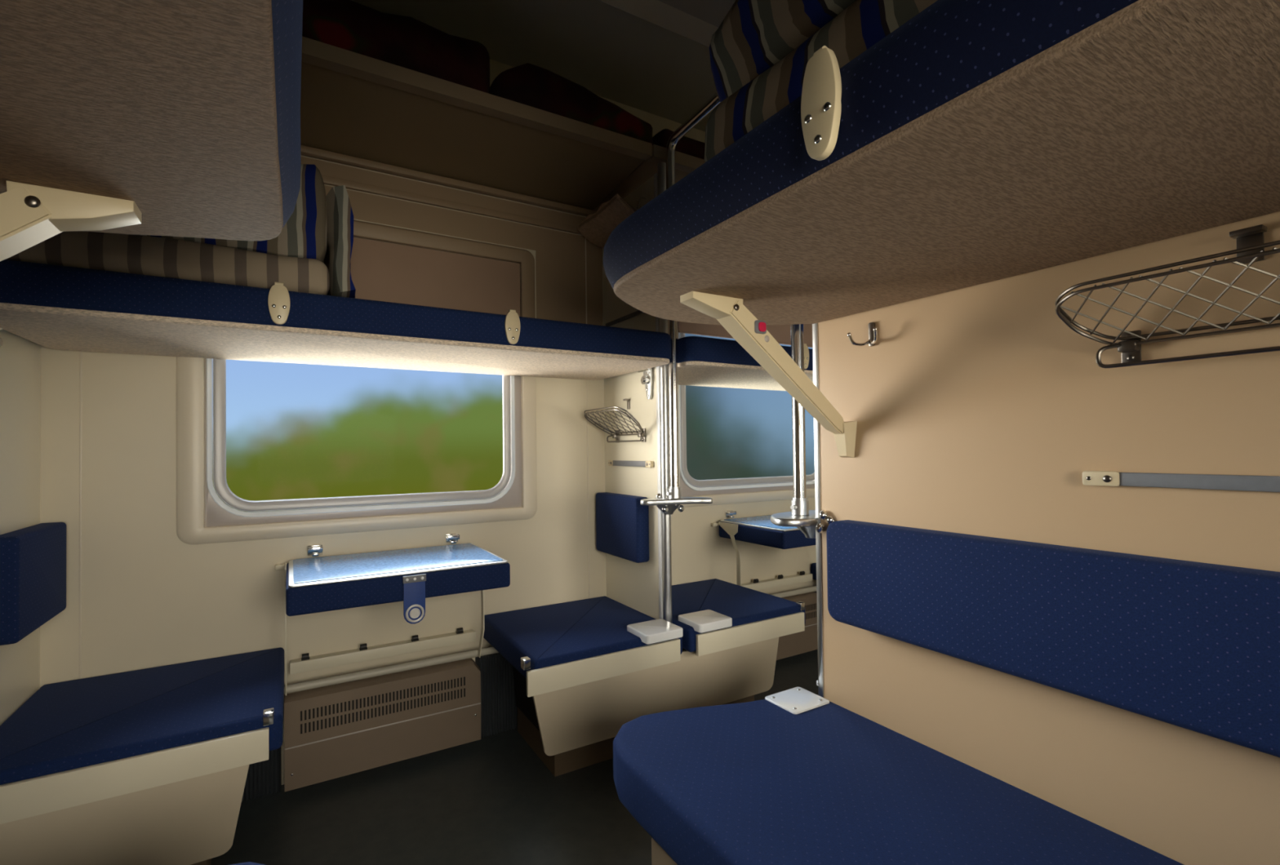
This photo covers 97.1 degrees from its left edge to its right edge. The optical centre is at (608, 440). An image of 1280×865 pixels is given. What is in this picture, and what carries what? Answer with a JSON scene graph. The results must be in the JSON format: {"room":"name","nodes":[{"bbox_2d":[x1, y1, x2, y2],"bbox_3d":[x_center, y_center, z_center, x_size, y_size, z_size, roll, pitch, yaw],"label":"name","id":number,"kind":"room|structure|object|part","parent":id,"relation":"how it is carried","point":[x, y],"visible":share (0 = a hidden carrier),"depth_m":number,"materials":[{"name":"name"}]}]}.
{"room":"train carriage","nodes":[
{"label":"train carriage","id":0,"kind":"room"},
{"bbox_2d":[0,328,40,725],"bbox_3d":[-1.480,0.066,1.376,0.020,2.100,0.425,0,-1,-29],"label":"wall","id":1,"kind":"structure","parent":0,"point":[20,357],"depth_m":1.44,"materials":[{"name":"beige plastic"}]},
{"bbox_2d":[0,328,3,346],"bbox_3d":[-1.391,-0.214,1.276,0.035,0.128,0.072,0,-1,-29],"label":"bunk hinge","id":2,"kind":"object","parent":1,"relation":"attached to","point":[1,339],"visible":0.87,"depth_m":1.28,"materials":[{"name":"metal"}]},
{"bbox_2d":[0,522,66,645],"bbox_3d":[-1.452,0.344,1.415,0.058,0.245,0.330,0,-1,-29],"label":"pad","id":3,"kind":"object","parent":1,"relation":"attached to","point":[33,559],"visible":1,"depth_m":1.35,"materials":[{"name":"blue fabric"}]},
{"bbox_2d":[0,647,284,824],"bbox_3d":[-1.171,0.707,1.453,0.581,0.109,0.564,0,-1,-29],"label":"bench","id":4,"kind":"object","parent":1,"relation":"attached to","point":[75,743],"visible":1,"depth_m":1.31,"materials":[{"name":"blue fabric"}]},
{"bbox_2d":[40,58,816,785],"bbox_3d":[-0.026,-0.195,2.481,5.600,2.620,0.060,0,-1,-29],"label":"wall","id":5,"kind":"structure","parent":0,"point":[151,597],"depth_m":1.78,"materials":[{"name":"beige plastic"}]},
{"bbox_2d":[79,351,82,679],"bbox_3d":[-1.502,0.115,1.607,0.005,1.970,0.004,0,-1,-29],"label":"trim","id":6,"kind":"structure","parent":5,"relation":"attached to","point":[81,352],"depth_m":1.60,"materials":[{"name":"beige plastic"}]},
{"bbox_2d":[241,747,281,802],"bbox_3d":[-1.291,0.969,1.683,0.545,0.300,0.041,0,-1,-29],"label":"radiator","id":7,"kind":"object","parent":5,"relation":"attached to","point":[264,777],"visible":0.09,"depth_m":1.78,"materials":[{"name":"black metal"}]},
{"bbox_2d":[275,564,284,570],"bbox_3d":[-1.067,0.410,1.833,0.026,0.016,0.021,0,-1,-29],"label":"peg","id":8,"kind":"object","parent":5,"relation":"attached to","point":[281,566],"visible":0.98,"depth_m":1.82,"materials":[{"name":"beige plastic"}]},
{"bbox_2d":[0,259,671,380],"bbox_3d":[-0.664,-0.320,1.756,1.753,0.117,0.571,0,-1,-29],"label":"bunk","id":9,"kind":"object","parent":5,"relation":"attached to","point":[50,306],"visible":1,"depth_m":1.47,"materials":[{"name":"blue fabric"}]},
{"bbox_2d":[5,164,355,297],"bbox_3d":[-1.087,-0.539,1.508,0.734,0.342,0.498,0,-1,-29],"label":"mattress","id":10,"kind":"object","parent":9,"relation":"on","point":[312,253],"visible":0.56,"depth_m":1.36,"materials":[{"name":"beige fabric"}]},
{"bbox_3d":[-0.667,-0.270,1.764,1.742,0.016,0.552,0,-1,-29],"label":"board","id":11,"kind":"part","parent":9,"relation":"part of","materials":[{"name":"laminate"}]},
{"bbox_2d":[176,219,537,544],"bbox_3d":[-0.806,-0.227,2.006,1.170,1.088,0.032,0,-1,-29],"label":"window","id":12,"kind":"structure","parent":5,"relation":"in","point":[389,264],"depth_m":2.02,"materials":[{"name":"beige plastic"}]},
{"bbox_2d":[350,237,519,316],"bbox_3d":[-0.802,-0.507,2.005,1.028,0.399,0.010,0,-1,-29],"label":"wall panel","id":13,"kind":"object","parent":12,"relation":"attached to","point":[386,269],"depth_m":2.09,"materials":[{"name":"beige plastic"}]},
{"bbox_2d":[284,652,480,791],"bbox_3d":[-0.757,0.938,1.938,0.615,0.284,0.124,0,-1,-29],"label":"heater cover","id":14,"kind":"object","parent":5,"relation":"attached to","point":[334,731],"visible":1,"depth_m":1.87,"materials":[{"name":"brown metal"}]},
{"bbox_2d":[284,646,498,694],"bbox_3d":[-0.742,0.780,1.924,0.800,0.026,0.025,0,-1,-29],"label":"pipe","id":15,"kind":"object","parent":14,"relation":"on","point":[326,682],"visible":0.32,"depth_m":1.91,"materials":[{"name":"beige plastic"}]},
{"bbox_2d":[289,627,475,674],"bbox_3d":[-0.769,0.722,1.978,0.605,0.053,0.049,0,-1,-29],"label":"duct","id":16,"kind":"object","parent":5,"relation":"attached to","point":[306,664],"visible":1,"depth_m":1.94,"materials":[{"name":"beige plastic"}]},
{"bbox_2d":[284,533,510,695],"bbox_3d":[-0.679,0.564,1.804,0.624,0.438,0.447,0,-1,-29],"label":"folding table","id":17,"kind":"object","parent":5,"relation":"attached to","point":[410,576],"visible":1,"depth_m":1.67,"materials":[{"name":"blue fabric"}]},
{"bbox_3d":[-1.013,0.590,1.773,0.012,0.394,0.171,0,-1,-29],"label":"support arm","id":18,"kind":"part","parent":17,"relation":"part of"},
{"bbox_2d":[285,562,510,616],"bbox_3d":[-0.677,0.427,1.808,0.616,0.076,0.416,0,-1,-29],"label":"table edge","id":19,"kind":"object","parent":17,"relation":"on","point":[311,588],"depth_m":1.62,"materials":[{"name":"blue fabric"}]},
{"bbox_3d":[-0.484,0.588,2.072,0.012,0.394,0.171,0,-1,-29],"label":"support arm","id":20,"kind":"part","parent":17,"relation":"part of"},
{"bbox_2d":[324,185,535,250],"bbox_3d":[-0.811,-0.823,2.015,1.178,0.098,0.001,0,-1,-29],"label":"wall panel","id":21,"kind":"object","parent":5,"relation":"attached to","point":[365,206],"depth_m":2.11,"materials":[{"name":"beige plastic"}]},
{"bbox_2d":[301,156,586,235],"bbox_3d":[-0.806,-0.929,2.020,1.784,0.050,0.001,0,-1,-29],"label":"trim","id":22,"kind":"structure","parent":5,"relation":"attached to","point":[329,169],"depth_m":2.12,"materials":[{"name":"beige plastic"}]},
{"bbox_2d":[300,145,596,216],"bbox_3d":[-0.800,-0.970,2.008,1.790,0.026,0.030,0,-1,-29],"label":"trim","id":23,"kind":"structure","parent":5,"relation":"attached to","point":[311,152],"depth_m":2.09,"materials":[{"name":"beige plastic"}]},
{"bbox_2d":[300,35,652,210],"bbox_3d":[-0.715,-1.024,1.802,1.738,0.070,0.470,0,-1,-29],"label":"shelf","id":24,"kind":"object","parent":5,"relation":"attached to","point":[355,104],"visible":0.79,"depth_m":1.86,"materials":[{"name":"beige plastic"}]},
{"bbox_2d":[302,0,489,93],"bbox_3d":[-0.812,-1.150,1.694,0.872,0.190,0.350,0,-1,-29],"label":"folded blanket","id":25,"kind":"object","parent":24,"relation":"on","point":[405,42],"visible":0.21,"depth_m":1.62,"materials":[{"name":"red fabric"}]},
{"bbox_2d":[488,62,653,145],"bbox_3d":[-0.165,-1.152,2.059,0.618,0.190,0.345,0,-1,-29],"label":"folded blanket","id":26,"kind":"object","parent":24,"relation":"on","point":[528,84],"visible":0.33,"depth_m":1.88,"materials":[{"name":"red fabric"}]},
{"bbox_2d":[475,653,517,737],"bbox_3d":[-0.259,0.965,2.266,0.545,0.300,0.041,0,-1,-29],"label":"radiator","id":27,"kind":"object","parent":5,"relation":"attached to","point":[499,709],"visible":0.17,"depth_m":2.16,"materials":[{"name":"black metal"}]},
{"bbox_2d":[535,226,603,325],"bbox_3d":[-0.160,-0.576,2.377,0.310,0.598,0.001,0,-1,-29],"label":"wall panel","id":28,"kind":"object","parent":5,"relation":"attached to","point":[560,256],"depth_m":2.37,"materials":[{"name":"beige plastic"}]},
{"bbox_2d":[585,238,590,599],"bbox_3d":[-0.088,0.110,2.405,0.005,1.970,0.004,0,-1,-29],"label":"trim","id":29,"kind":"structure","parent":5,"relation":"attached to","point":[585,238],"depth_m":2.40,"materials":[{"name":"beige plastic"}]},
{"bbox_2d":[593,144,705,211],"bbox_3d":[0.833,-1.029,2.676,1.808,0.070,0.470,0,-1,-29],"label":"shelf","id":30,"kind":"object","parent":5,"relation":"attached to","point":[685,164],"visible":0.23,"depth_m":2.14,"materials":[{"name":"beige plastic"}]},
{"bbox_2d":[652,128,705,159],"bbox_3d":[0.404,-1.113,2.380,0.659,0.107,0.339,0,-1,-29],"label":"folded blanket","id":31,"kind":"object","parent":30,"relation":"on","point":[686,145],"visible":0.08,"depth_m":2.13,"materials":[{"name":"red fabric"}]},
{"bbox_2d":[711,523,717,526],"bbox_3d":[0.509,0.405,2.723,0.026,0.016,0.021,0,-1,-29],"label":"peg","id":32,"kind":"object","parent":5,"relation":"attached to","point":[712,524],"visible":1,"depth_m":2.71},
{"bbox_2d":[677,336,813,391],"bbox_3d":[0.912,-0.326,2.646,1.753,0.117,0.571,0,-1,-29],"label":"bunk","id":33,"kind":"object","parent":5,"relation":"attached to","point":[705,362],"visible":0.27,"depth_m":2.12,"materials":[{"name":"laminate"}]},
{"bbox_3d":[0.909,-0.275,2.654,1.742,0.016,0.552,0,-1,-29],"label":"board","id":34,"kind":"part","parent":33,"relation":"part of","materials":[{"name":"laminate"}]},
{"bbox_2d":[676,320,815,507],"bbox_3d":[0.770,-0.232,2.896,1.170,1.088,0.032,0,-1,-29],"label":"window","id":35,"kind":"structure","parent":5,"relation":"in","point":[722,494],"depth_m":2.78,"materials":[{"name":"beige plastic"}]},
{"bbox_3d":[0.769,-0.228,2.905,1.038,0.978,0.016,0,-1,-29],"label":"frame","id":36,"kind":"part","parent":35,"relation":"part of","materials":[{"name":"grey plastic"}]},
{"bbox_2d":[717,511,815,586],"bbox_3d":[0.897,0.559,2.695,0.624,0.438,0.447,0,-1,-29],"label":"folding table","id":37,"kind":"object","parent":5,"relation":"attached to","point":[760,530],"visible":0.32,"depth_m":2.53,"materials":[{"name":"blue plastic"}]},
{"bbox_3d":[0.563,0.584,2.663,0.012,0.394,0.171,0,-1,-29],"label":"support arm","id":38,"kind":"part","parent":37,"relation":"part of"},
{"bbox_2d":[719,521,815,549],"bbox_3d":[0.899,0.422,2.698,0.616,0.076,0.416,0,-1,-29],"label":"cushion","id":39,"kind":"object","parent":37,"relation":"on","point":[768,534],"depth_m":2.47,"materials":[{"name":"blue fabric"}]},
{"bbox_2d":[736,571,812,591],"bbox_3d":[0.807,0.717,2.868,0.605,0.053,0.049,0,-1,-29],"label":"duct","id":40,"kind":"object","parent":5,"relation":"attached to","point":[802,577],"visible":0.59,"depth_m":2.88,"materials":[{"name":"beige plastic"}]},
{"bbox_2d":[776,591,817,660],"bbox_3d":[0.819,0.933,2.828,0.615,0.284,0.124,0,-1,-29],"label":"heater cover","id":41,"kind":"object","parent":5,"relation":"attached to","point":[794,644],"visible":0.11,"depth_m":2.86,"materials":[{"name":"brown metal"}]},
{"bbox_2d":[769,586,816,598],"bbox_3d":[0.834,0.774,2.814,0.800,0.026,0.025,0,-1,-29],"label":"pipe","id":42,"kind":"object","parent":41,"relation":"on","point":[810,589],"visible":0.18,"depth_m":2.87,"materials":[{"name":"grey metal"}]},
{"bbox_2d":[210,649,818,864],"bbox_3d":[0.722,1.113,1.165,5.600,0.050,3.040,0,-1,-29],"label":"floor","id":43,"kind":"structure","parent":0,"point":[491,800],"depth_m":1.68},
{"bbox_2d":[0,764,248,864],"bbox_3d":[-1.431,0.938,1.305,1.050,0.353,0.445,0,-1,-29],"label":"storage box","id":44,"kind":"object","parent":43,"relation":"on","point":[193,821],"visible":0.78,"depth_m":1.29,"materials":[{"name":"plastic"}]},
{"bbox_2d":[230,862,264,864],"bbox_3d":[-0.332,0.861,-0.024,0.590,0.446,1.838,0,-1,-29],"label":"bunk","id":45,"kind":"object","parent":43,"relation":"on","point":[247,863],"visible":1,"depth_m":0.87,"materials":[{"name":"blue fabric"}]},
{"bbox_2d":[512,637,778,777],"bbox_3d":[0.119,0.933,2.180,1.060,0.353,0.445,0,-1,-29],"label":"storage box","id":46,"kind":"object","parent":43,"relation":"on","point":[574,728],"visible":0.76,"depth_m":1.97,"materials":[{"name":"plastic"}]},
{"bbox_2d":[613,687,1183,864],"bbox_3d":[0.688,0.855,0.597,0.588,0.452,1.915,0,-1,-29],"label":"bunk","id":47,"kind":"object","parent":43,"relation":"on","point":[793,776],"visible":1,"depth_m":1.03,"materials":[{"name":"blue fabric"}]},
{"bbox_3d":[0.470,0.650,1.410,0.125,0.012,0.102,0,-1,-29],"label":"corner plate","id":48,"kind":"part","parent":47,"relation":"part of","materials":[{"name":"white plastic"}]},
{"bbox_2d":[351,0,716,131],"bbox_3d":[0.692,-1.556,1.202,5.600,0.050,3.040,0,-1,-29],"label":"ceiling","id":49,"kind":"structure","parent":0,"point":[619,55],"depth_m":2.15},
{"bbox_2d":[602,175,1279,864],"bbox_3d":[0.707,-0.221,1.183,0.020,2.620,2.920,0,-1,-29],"label":"wall","id":50,"kind":"structure","parent":0,"point":[977,410],"depth_m":1.01,"materials":[{"name":"beige laminate"}]},
{"bbox_2d":[483,596,683,697],"bbox_3d":[-0.124,0.700,2.034,0.588,0.115,0.581,0,-1,-29],"label":"bench","id":51,"kind":"object","parent":50,"relation":"attached to","point":[558,646],"visible":0.97,"depth_m":1.88,"materials":[{"name":"blue fabric"}]},
{"bbox_3d":[0.158,0.653,1.938,0.151,0.030,0.135,0,-1,-29],"label":"corner plate","id":52,"kind":"part","parent":51,"relation":"part of","materials":[{"name":"white plastic"}]},
{"bbox_2d":[577,193,636,248],"bbox_3d":[0.000,-0.871,2.260,0.142,0.078,0.365,0,-1,-29],"label":"pillow","id":53,"kind":"object","parent":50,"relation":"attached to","point":[597,228],"visible":0.77,"depth_m":2.22,"materials":[{"name":"brown fabric"}]},
{"bbox_2d":[584,406,645,442],"bbox_3d":[0.025,-0.060,2.225,0.143,0.133,0.328,0,-1,-29],"label":"wire rack","id":54,"kind":"object","parent":50,"relation":"attached to","point":[641,433],"visible":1,"depth_m":2.20,"materials":[{"name":"metal"}]},
{"bbox_2d":[595,492,648,563],"bbox_3d":[0.050,0.339,2.263,0.058,0.245,0.330,0,-1,-29],"label":"pad","id":55,"kind":"object","parent":50,"relation":"attached to","point":[622,523],"visible":0.9,"depth_m":2.20,"materials":[{"name":"blue fabric"}]},
{"bbox_2d":[605,310,643,326],"bbox_3d":[0.074,-0.496,2.265,0.008,0.016,0.345,0,-1,-29],"label":"strap","id":56,"kind":"object","parent":50,"relation":"attached to","point":[637,313],"visible":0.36,"depth_m":2.28,"materials":[{"name":"black fabric"}]},
{"bbox_2d":[622,399,630,409],"bbox_3d":[0.072,-0.147,2.265,0.021,0.041,0.020,0,-1,-29],"label":"rack catch","id":57,"kind":"object","parent":50,"relation":"attached to","point":[627,400],"visible":1,"depth_m":2.26,"materials":[{"name":"metal"}]},
{"bbox_2d":[608,460,653,467],"bbox_3d":[0.082,0.091,2.254,0.016,0.024,0.320,0,-1,-29],"label":"rail","id":58,"kind":"object","parent":50,"relation":"attached to","point":[611,463],"visible":1,"depth_m":2.23,"materials":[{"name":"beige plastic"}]},
{"bbox_3d":[0.013,0.093,2.379,0.013,0.024,0.034,0,-1,-29],"label":"plate","id":59,"kind":"part","parent":58,"relation":"part of","materials":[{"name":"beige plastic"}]},
{"bbox_3d":[0.153,0.088,2.130,0.013,0.024,0.034,0,-1,-29],"label":"plate","id":60,"kind":"part","parent":58,"relation":"part of","materials":[{"name":"beige plastic"}]},
{"bbox_2d":[637,368,653,399],"bbox_3d":[0.135,-0.219,2.138,0.035,0.128,0.072,0,-1,-29],"label":"bunk hinge","id":61,"kind":"object","parent":50,"relation":"attached to","point":[646,379],"visible":0.95,"depth_m":2.12,"materials":[{"name":"metal"}]},
{"bbox_2d":[653,173,662,619],"bbox_3d":[0.196,0.057,2.090,0.028,2.100,0.019,0,-1,-29],"label":"trim","id":62,"kind":"structure","parent":50,"relation":"attached to","point":[657,328],"depth_m":2.08,"materials":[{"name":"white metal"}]},
{"bbox_2d":[657,162,671,622],"bbox_3d":[0.208,0.036,2.072,0.033,2.122,0.033,0,-1,-29],"label":"trim","id":63,"kind":"structure","parent":50,"relation":"attached to","point":[661,166],"depth_m":2.06,"materials":[{"name":"metal"}]},
{"bbox_2d":[600,0,735,47],"bbox_3d":[0.673,-1.014,0.603,0.600,0.050,1.834,0,-1,-29],"label":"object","id":64,"kind":"object","parent":50,"relation":"attached to","point":[697,20],"visible":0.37,"depth_m":1.29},
{"bbox_2d":[640,493,712,515],"bbox_3d":[0.234,0.227,2.041,0.262,0.078,0.120,0,-1,-11],"label":"bracket","id":65,"kind":"object","parent":50,"relation":"attached to","point":[668,506],"visible":0.99,"depth_m":2.00,"materials":[{"name":"metal"}]},
{"bbox_3d":[0.234,0.216,2.036,0.262,0.020,0.109,0,-1,-11],"label":"step plate","id":66,"kind":"part","parent":65,"relation":"part of","materials":[{"name":"metal"}]},
{"bbox_2d":[665,92,808,515],"bbox_3d":[0.363,-0.462,1.778,0.057,1.331,0.615,0,-1,-29],"label":"pole","id":67,"kind":"object","parent":65,"relation":"on","point":[799,504],"visible":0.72,"depth_m":1.89,"materials":[{"name":"silver metal"}]},
{"bbox_2d":[666,486,680,498],"bbox_3d":[0.231,0.184,2.017,0.057,0.041,0.045,0,-1,-29],"label":"socket","id":68,"kind":"object","parent":67,"relation":"attached to","point":[674,492],"depth_m":2.00,"materials":[{"name":"metal"}]},
{"bbox_2d":[790,497,808,515],"bbox_3d":[0.511,0.176,1.521,0.057,0.045,0.045,0,-1,-29],"label":"socket","id":69,"kind":"object","parent":67,"relation":"attached to","point":[799,505],"depth_m":1.50,"materials":[{"name":"metal"}]},
{"bbox_2d":[671,578,805,656],"bbox_3d":[0.409,0.698,2.335,0.581,0.115,0.581,0,-1,-29],"label":"bench","id":70,"kind":"object","parent":50,"relation":"attached to","point":[714,615],"visible":0.88,"depth_m":2.16,"materials":[{"name":"blue fabric"}]},
{"bbox_3d":[0.349,0.652,2.046,0.151,0.030,0.135,0,-1,-29],"label":"corner plate","id":71,"kind":"part","parent":70,"relation":"part of","materials":[{"name":"white plastic"}]},
{"bbox_2d":[770,510,835,538],"bbox_3d":[0.531,0.219,1.533,0.168,0.082,0.240,-1,-1,22],"label":"bracket","id":72,"kind":"object","parent":50,"relation":"attached to","point":[806,524],"visible":0.79,"depth_m":1.45,"materials":[{"name":"metal"}]},
{"bbox_3d":[0.531,0.210,1.534,0.248,0.020,0.148,0,-1,-29],"label":"step plate","id":73,"kind":"part","parent":72,"relation":"part of","materials":[{"name":"metal"}]},
{"bbox_2d":[812,323,823,697],"bbox_3d":[0.545,-0.215,1.469,0.026,2.620,0.016,0,-1,-29],"label":"trim","id":74,"kind":"structure","parent":50,"relation":"attached to","point":[815,326],"depth_m":1.46,"materials":[{"name":"metal"}]},
{"bbox_2d":[847,322,877,346],"bbox_3d":[0.598,-0.248,1.309,0.044,0.056,0.078,0,-1,-29],"label":"coat hook","id":75,"kind":"object","parent":50,"relation":"attached to","point":[873,331],"visible":1,"depth_m":1.31,"materials":[{"name":"metal"}]},
{"bbox_3d":[0.614,-0.248,1.318,0.008,0.056,0.014,0,-1,-29],"label":"plate","id":76,"kind":"part","parent":75,"relation":"part of","materials":[{"name":"metal"}]},
{"bbox_2d":[603,0,1279,457],"bbox_3d":[0.634,-0.208,0.601,0.677,0.474,1.894,0,-1,-29],"label":"bunk","id":77,"kind":"object","parent":50,"relation":"attached to","point":[975,142],"visible":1,"depth_m":0.66,"materials":[{"name":"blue fabric"}]},
{"bbox_3d":[0.216,-0.279,1.181,0.134,0.042,0.044,0,-1,-29],"label":"link plate","id":78,"kind":"part","parent":77,"relation":"part of","materials":[{"name":"beige plastic"}]},
{"bbox_3d":[0.405,-0.156,1.285,0.373,0.281,0.052,0,-1,-29],"label":"arm","id":79,"kind":"part","parent":77,"relation":"part of","materials":[{"name":"beige plastic"}]},
{"bbox_2d":[704,0,937,162],"bbox_3d":[0.724,-0.587,0.503,0.621,0.307,1.387,0,-1,-29],"label":"mattress","id":80,"kind":"object","parent":77,"relation":"on","point":[760,53],"visible":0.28,"depth_m":0.80,"materials":[{"name":"multicoloured fabric"}]},
{"bbox_3d":[0.569,-0.003,1.372,0.033,0.088,0.056,0,-1,-29],"label":"support arm","id":81,"kind":"part","parent":77,"relation":"part of","materials":[{"name":"beige plastic"}]},
{"bbox_2d":[826,520,1279,757],"bbox_3d":[0.955,0.295,0.655,0.066,0.238,1.655,0,-1,-29],"label":"pad","id":82,"kind":"object","parent":50,"relation":"attached to","point":[1192,646],"visible":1,"depth_m":0.91,"materials":[{"name":"blue fabric"}]},
{"bbox_2d":[1054,240,1279,368],"bbox_3d":[0.971,-0.188,0.568,0.123,0.128,0.857,0,-1,-29],"label":"wire rack","id":83,"kind":"object","parent":50,"relation":"attached to","point":[1130,344],"visible":1,"depth_m":0.83,"materials":[{"name":"metal"}]},
{"bbox_2d":[1082,471,1279,492],"bbox_3d":[1.068,0.054,0.507,0.016,0.024,1.048,0,-1,-29],"label":"rail","id":84,"kind":"object","parent":50,"relation":"attached to","point":[1205,482],"visible":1,"depth_m":0.85,"materials":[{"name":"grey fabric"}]},
{"bbox_3d":[0.823,0.063,0.943,0.013,0.024,0.049,0,-1,-29],"label":"plate","id":85,"kind":"part","parent":84,"relation":"part of","materials":[{"name":"beige plastic"}]},
{"bbox_2d":[1229,224,1266,265],"bbox_3d":[0.901,-0.275,0.796,0.021,0.046,0.032,0,-1,-29],"label":"rack catch","id":86,"kind":"object","parent":50,"relation":"attached to","point":[1254,235],"visible":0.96,"depth_m":0.80,"materials":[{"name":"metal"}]},
{"bbox_3d":[-0.590,-0.226,-0.201,0.020,2.620,1.783,0,-1,-29],"label":"wall","id":87,"kind":"structure","parent":0,"visible":0},
{"bbox_2d":[0,0,302,261],"bbox_3d":[-0.349,-0.197,0.021,0.615,0.458,1.851,0,-1,-29],"label":"bunk","id":88,"kind":"object","parent":87,"relation":"attached to","point":[157,117],"visible":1,"depth_m":0.53,"materials":[{"name":"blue fabric"}]},
{"bbox_3d":[-0.811,-0.152,0.595,0.344,0.280,0.052,0,-1,-29],"label":"arm","id":89,"kind":"part","parent":88,"relation":"part of","materials":[{"name":"beige plastic"}]},
{"bbox_3d":[-0.648,-0.276,0.690,0.114,0.042,0.044,0,-1,-29],"label":"link plate","id":90,"kind":"part","parent":88,"relation":"part of","materials":[{"name":"beige plastic"}]},
{"bbox_3d":[1.673,0.056,3.156,0.020,2.100,0.425,0,-1,-29],"label":"wall","id":91,"kind":"structure","parent":0,"visible":0},
{"bbox_2d":[810,563,816,580],"bbox_3d":[1.452,0.694,2.924,0.588,0.115,0.581,0,-1,-29],"label":"bench","id":92,"kind":"object","parent":91,"relation":"attached to","point":[813,567],"visible":0.08,"depth_m":3.03,"materials":[{"name":"blue fabric"}]}
]}

